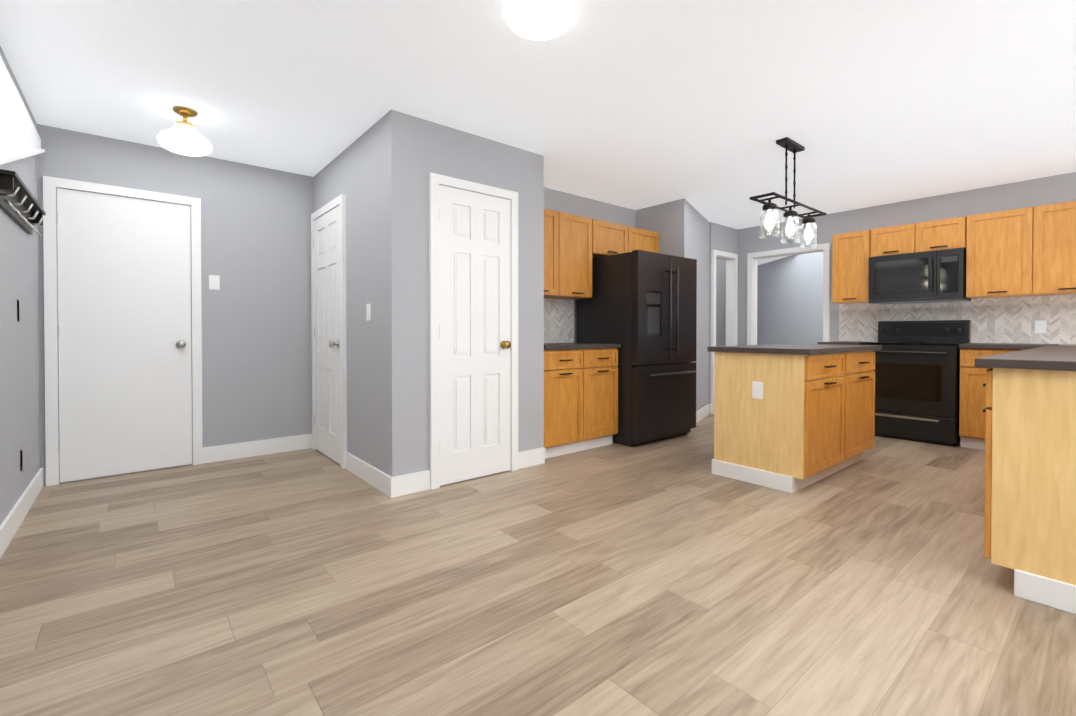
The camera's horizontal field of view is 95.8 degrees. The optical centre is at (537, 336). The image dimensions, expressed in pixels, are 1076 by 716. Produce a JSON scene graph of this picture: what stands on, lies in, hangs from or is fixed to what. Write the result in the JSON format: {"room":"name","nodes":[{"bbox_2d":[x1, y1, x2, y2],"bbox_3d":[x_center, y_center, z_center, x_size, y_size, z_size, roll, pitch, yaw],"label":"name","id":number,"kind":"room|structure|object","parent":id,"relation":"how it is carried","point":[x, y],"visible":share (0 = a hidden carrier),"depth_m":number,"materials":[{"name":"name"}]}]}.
{"room":"kitchen","nodes":[
{"label":"kitchen","id":0,"kind":"room"},
{"bbox_2d":[0,46,39,525],"bbox_3d":[-0.970,-0.181,0.314,0.100,2.440,7.810,0,1,-40],"label":"wall","id":1,"kind":"structure","parent":0,"point":[19,386],"depth_m":2.70,"materials":[{"name":"grey paint"}]},
{"bbox_2d":[0,468,43,558],"bbox_3d":[-2.523,0.957,2.285,0.014,0.125,2.610,0,1,-40],"label":"baseboard","id":2,"kind":"structure","parent":1,"relation":"attached to","point":[16,516],"depth_m":2.61,"materials":[{"name":"white wood"}]},
{"bbox_2d":[0,56,44,164],"bbox_3d":[-2.610,-0.912,2.395,0.045,0.760,2.120,0,1,-40],"label":"shelf","id":3,"kind":"object","parent":1,"relation":"attached to","point":[20,138],"visible":1,"depth_m":2.46,"materials":[{"name":"white"}]},
{"bbox_2d":[0,169,45,236],"bbox_3d":[-2.763,-0.685,2.608,0.079,0.169,1.000,0,1,-40],"label":"coat rack","id":4,"kind":"object","parent":1,"relation":"attached to","point":[21,207],"visible":1,"depth_m":2.52,"materials":[{"name":"black metal"}]},
{"bbox_2d":[37,124,313,485],"bbox_3d":[-2.724,-0.217,3.868,1.742,2.440,0.100,0,1,-40],"label":"wall","id":5,"kind":"structure","parent":0,"point":[256,307],"depth_m":4.01,"materials":[{"name":"grey paint"}]},
{"bbox_2d":[43,176,202,485],"bbox_3d":[-2.995,-0.040,3.560,0.874,2.092,0.030,0,1,-40],"label":"door frame","id":6,"kind":"structure","parent":5,"relation":"attached to","point":[51,320],"depth_m":3.31,"materials":[{"name":"white wood"}]},
{"bbox_2d":[56,188,191,481],"bbox_3d":[-2.983,-0.011,3.538,0.752,2.016,0.078,0,1,-40],"label":"door","id":7,"kind":"structure","parent":5,"relation":"in","point":[124,330],"depth_m":3.54,"materials":[{"name":"white wood"}]},
{"bbox_2d":[209,275,219,289],"bbox_3d":[-2.598,-0.437,3.899,0.072,0.116,0.009,0,1,-40],"label":"switch plate","id":8,"kind":"object","parent":5,"relation":"attached to","point":[214,282],"depth_m":3.90,"materials":[{"name":"white plastic"}]},
{"bbox_2d":[203,434,311,462],"bbox_3d":[-2.341,0.938,4.123,0.842,0.125,0.014,0,1,-40],"label":"baseboard","id":9,"kind":"structure","parent":5,"relation":"attached to","point":[284,444],"depth_m":4.09,"materials":[{"name":"white wood"}]},
{"bbox_2d":[313,109,543,485],"bbox_3d":[-1.020,-0.220,4.163,1.256,2.440,1.823,0,1,-40],"label":"wall","id":10,"kind":"structure","parent":0,"point":[381,169],"depth_m":3.30,"materials":[{"name":"grey paint"}]},
{"bbox_2d":[314,206,339,463],"bbox_3d":[-1.772,-0.016,4.018,0.086,2.016,0.724,0,1,-40],"label":"closet door","id":11,"kind":"structure","parent":10,"relation":"in","point":[327,327],"depth_m":4.01,"materials":[{"name":"white wood"}]},
{"bbox_2d":[311,194,346,468],"bbox_3d":[-1.746,-0.044,4.032,0.030,2.092,0.844,0,1,-40],"label":"door frame","id":12,"kind":"structure","parent":10,"relation":"attached to","point":[340,201],"depth_m":3.72,"materials":[{"name":"white wood"}]},
{"bbox_2d":[366,303,370,320],"bbox_3d":[-1.169,-0.172,3.352,0.009,0.116,0.072,0,1,-40],"label":"switch plate","id":13,"kind":"object","parent":10,"relation":"attached to","point":[368,306],"depth_m":3.34,"materials":[{"name":"white plastic"}]},
{"bbox_2d":[345,452,395,497],"bbox_3d":[-1.194,0.946,3.390,0.014,0.125,0.866,0,1,-40],"label":"baseboard","id":14,"kind":"structure","parent":10,"relation":"attached to","point":[388,485],"depth_m":3.30,"materials":[{"name":"white wood"}]},
{"bbox_2d":[429,172,517,489],"bbox_3d":[-0.436,-0.038,3.445,0.724,2.092,0.030,0,1,-40],"label":"door frame","id":15,"kind":"structure","parent":10,"relation":"attached to","point":[435,180],"depth_m":3.24,"materials":[{"name":"white wood"}]},
{"bbox_2d":[439,185,510,485],"bbox_3d":[-0.422,-0.010,3.419,0.604,2.016,0.086,0,1,-40],"label":"pantry door","id":16,"kind":"structure","parent":10,"relation":"in","point":[475,317],"depth_m":3.43,"materials":[{"name":"white wood"}]},
{"bbox_2d":[518,447,544,468],"bbox_3d":[-0.058,0.942,3.779,0.279,0.125,0.014,0,1,-40],"label":"baseboard","id":17,"kind":"structure","parent":10,"relation":"attached to","point":[528,458],"depth_m":3.78,"materials":[{"name":"white wood"}]},
{"bbox_2d":[0,414,1075,715],"bbox_3d":[2.955,1.026,4.554,11.800,0.060,9.500,0,1,-40],"label":"floor","id":18,"kind":"structure","parent":0,"point":[672,576],"depth_m":1.92,"materials":[{"name":"beige wood"}]},
{"bbox_2d":[544,343,620,458],"bbox_3d":[0.204,0.530,4.399,0.908,0.935,0.652,0,1,-40],"label":"base cabinet","id":19,"kind":"object","parent":18,"relation":"on","point":[580,396],"visible":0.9,"depth_m":4.16,"materials":[{"name":"brown wood"}]},
{"bbox_2d":[577,250,696,446],"bbox_3d":[1.022,0.106,4.891,0.930,1.775,0.837,0,1,-40],"label":"fridge","id":20,"kind":"object","parent":18,"relation":"on","point":[640,306],"visible":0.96,"depth_m":4.54,"materials":[{"name":"black metal"}]},
{"bbox_2d":[712,348,881,492],"bbox_3d":[2.022,0.555,3.747,1.364,0.901,0.688,0,1,-40],"label":"kitchen island","id":21,"kind":"object","parent":18,"relation":"on","point":[791,418],"depth_m":3.35,"materials":[{"name":"brown wood"}]},
{"bbox_2d":[707,344,881,355],"bbox_3d":[2.013,0.087,3.753,1.410,0.035,0.706,0,1,-40],"label":"island countertop","id":22,"kind":"structure","parent":21,"relation":"on","point":[772,349],"depth_m":3.38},
{"bbox_2d":[817,341,860,344],"bbox_3d":[3.388,0.521,5.306,0.662,0.935,0.390,0,1,-40],"label":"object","id":23,"kind":"object","parent":18,"relation":"on","point":[845,343],"visible":0.1,"depth_m":5.09,"materials":[{"name":"grey stone"}]},
{"bbox_2d":[860,320,970,445],"bbox_3d":[3.738,0.414,4.840,0.702,1.160,0.761,0,1,-40],"label":"stove","id":24,"kind":"object","parent":18,"relation":"on","point":[917,380],"visible":0.77,"depth_m":4.64,"materials":[{"name":"black metal"}]},
{"bbox_2d":[959,343,1058,449],"bbox_3d":[4.194,0.531,4.334,0.660,0.935,0.575,0,1,-40],"label":"base cabinet","id":25,"kind":"object","parent":18,"relation":"on","point":[972,418],"visible":0.27,"depth_m":4.30,"materials":[{"name":"brown wood"}]},
{"bbox_2d":[983,369,1075,613],"bbox_3d":[2.222,0.574,1.899,0.511,0.903,0.640,0,1,-40],"label":"base cabinet","id":26,"kind":"object","parent":18,"relation":"on","point":[1030,483],"depth_m":1.88,"materials":[{"name":"brown wood"}]},
{"bbox_2d":[975,345,1075,372],"bbox_3d":[3.232,0.098,2.611,3.025,0.035,0.890,0,1,-40],"label":"countertop","id":27,"kind":"structure","parent":26,"relation":"on","point":[1063,358],"depth_m":1.96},
{"bbox_2d":[0,0,1075,264],"bbox_3d":[2.955,-1.473,4.529,11.800,0.060,9.500,0,1,-40],"label":"ceiling","id":28,"kind":"structure","parent":0,"point":[700,106],"depth_m":2.75,"materials":[{"name":"white paint"}]},
{"bbox_2d":[156,106,212,156],"bbox_3d":[-2.229,-1.294,3.072,0.290,0.270,0.290,0,1,-40],"label":"light","id":29,"kind":"object","parent":28,"relation":"hanging from","point":[184,137],"visible":1,"depth_m":3.01,"materials":[{"name":"white glass"}]},
{"bbox_2d":[504,0,574,39],"bbox_3d":[0.006,-1.387,2.132,0.310,0.065,0.310,0,1,-40],"label":"flush ceiling light","id":30,"kind":"object","parent":28,"relation":"attached to","point":[539,19],"visible":1,"depth_m":2.08,"materials":[{"name":"white glass"}]},
{"bbox_2d":[750,137,825,248],"bbox_3d":[1.875,-1.067,3.610,0.906,0.735,0.175,0,1,-40],"label":"pendant light","id":31,"kind":"object","parent":28,"relation":"hanging from","point":[790,145],"visible":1,"depth_m":3.58,"materials":[{"name":"black metal"}]},
{"bbox_2d":[544,187,635,342],"bbox_3d":[0.348,-0.228,5.002,1.922,2.440,0.100,0,1,-40],"label":"wall","id":32,"kind":"structure","parent":0,"point":[561,201],"depth_m":5.04,"materials":[{"name":"grey paint"}]},
{"bbox_2d":[544,298,573,342],"bbox_3d":[0.002,-0.159,4.645,0.932,0.436,0.008,0,1,-40],"label":"backsplash","id":33,"kind":"structure","parent":32,"relation":"attached to","point":[558,320],"depth_m":4.81,"materials":[{"name":"tile"}]},
{"bbox_2d":[544,208,591,299],"bbox_3d":[0.096,-0.753,4.483,0.866,0.760,0.360,0,1,-40],"label":"upper cabinet","id":34,"kind":"object","parent":32,"relation":"attached to","point":[567,256],"visible":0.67,"depth_m":4.45,"materials":[{"name":"brown wood"}]},
{"bbox_2d":[592,219,658,257],"bbox_3d":[0.832,-0.974,5.093,1.042,0.330,0.360,0,1,-40],"label":"upper cabinet","id":35,"kind":"object","parent":32,"relation":"attached to","point":[608,238],"visible":0.67,"depth_m":4.90,"materials":[{"name":"brown wood"}]},
{"bbox_2d":[636,198,709,411],"bbox_3d":[1.761,-0.236,5.760,1.220,2.440,0.740,0,1,-40],"label":"wall","id":36,"kind":"structure","parent":0,"point":[680,227],"depth_m":5.53,"materials":[{"name":"grey paint"}]},
{"bbox_2d":[696,404,711,422],"bbox_3d":[1.868,0.923,5.656,1.238,0.125,0.453,0,1,-40],"label":"baseboard","id":37,"kind":"structure","parent":36,"relation":"attached to","point":[703,412],"depth_m":5.48,"materials":[{"name":"white wood"}]},
{"bbox_2d":[709,222,737,403],"bbox_3d":[2.466,-0.243,6.475,0.780,2.440,0.100,0,1,-40],"label":"wall","id":38,"kind":"structure","parent":0,"point":[723,238],"depth_m":6.26,"materials":[{"name":"grey paint"}]},
{"bbox_2d":[711,249,737,413],"bbox_3d":[2.422,-0.068,6.421,0.604,2.092,0.130,0,1,-40],"label":"door frame","id":39,"kind":"structure","parent":38,"relation":"attached to","point":[731,259],"depth_m":6.53,"materials":[{"name":"white wood"}]},
{"bbox_2d":[757,252,822,344],"bbox_3d":[4.760,-0.257,7.861,4.519,2.440,6.100,0,1,-40],"label":"wall","id":40,"kind":"structure","parent":0,"point":[789,299],"depth_m":8.88,"materials":[{"name":"grey paint"}]},
{"bbox_2d":[716,172,1075,345],"bbox_3d":[3.942,-0.230,5.231,0.100,2.440,9.100,0,1,-40],"label":"wall","id":41,"kind":"structure","parent":0,"point":[1055,189],"depth_m":5.32,"materials":[{"name":"grey paint"}]},
{"bbox_2d":[747,243,829,344],"bbox_3d":[3.160,-0.065,6.150,0.130,2.092,0.994,0,1,-40],"label":"door frame","id":42,"kind":"structure","parent":41,"relation":"attached to","point":[752,258],"depth_m":6.24,"materials":[{"name":"white wood"}]},
{"bbox_2d":[832,229,870,303],"bbox_3d":[3.509,-0.762,5.373,0.370,0.760,0.360,0,1,-40],"label":"upper cabinet","id":43,"kind":"object","parent":41,"relation":"attached to","point":[850,266],"visible":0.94,"depth_m":5.28,"materials":[{"name":"brown wood"}]},
{"bbox_2d":[871,216,966,256],"bbox_3d":[3.871,-0.988,4.935,0.370,0.298,0.765,0,1,-40],"label":"upper cabinet","id":44,"kind":"object","parent":41,"relation":"attached to","point":[943,234],"visible":0.94,"depth_m":4.80,"materials":[{"name":"brown wood"}]},
{"bbox_2d":[868,248,970,304],"bbox_3d":[3.841,-0.593,4.915,0.446,0.484,0.758,0,1,-40],"label":"microwave","id":45,"kind":"object","parent":44,"relation":"attached to","point":[928,277],"visible":0.98,"depth_m":4.77,"materials":[{"name":"black metal"}]},
{"bbox_2d":[839,295,1075,343],"bbox_3d":[4.264,-0.160,4.759,0.008,0.436,2.360,0,1,-40],"label":"backsplash","id":46,"kind":"structure","parent":41,"relation":"attached to","point":[1004,320],"depth_m":4.67,"materials":[{"name":"tile"}]},
{"bbox_2d":[1035,320,1045,332],"bbox_3d":[4.551,-0.092,4.400,0.008,0.116,0.072,0,1,-40],"label":"electrical outlet plate","id":47,"kind":"object","parent":46,"relation":"attached to","point":[1040,326],"visible":1,"depth_m":4.39,"materials":[{"name":"white plastic"}]},
{"bbox_2d":[966,201,1075,298],"bbox_3d":[4.399,-0.751,4.302,0.370,0.760,0.880,0,1,-40],"label":"upper cabinet","id":48,"kind":"object","parent":41,"relation":"attached to","point":[1025,252],"visible":1,"depth_m":4.26,"materials":[{"name":"brown wood"}]}
]}

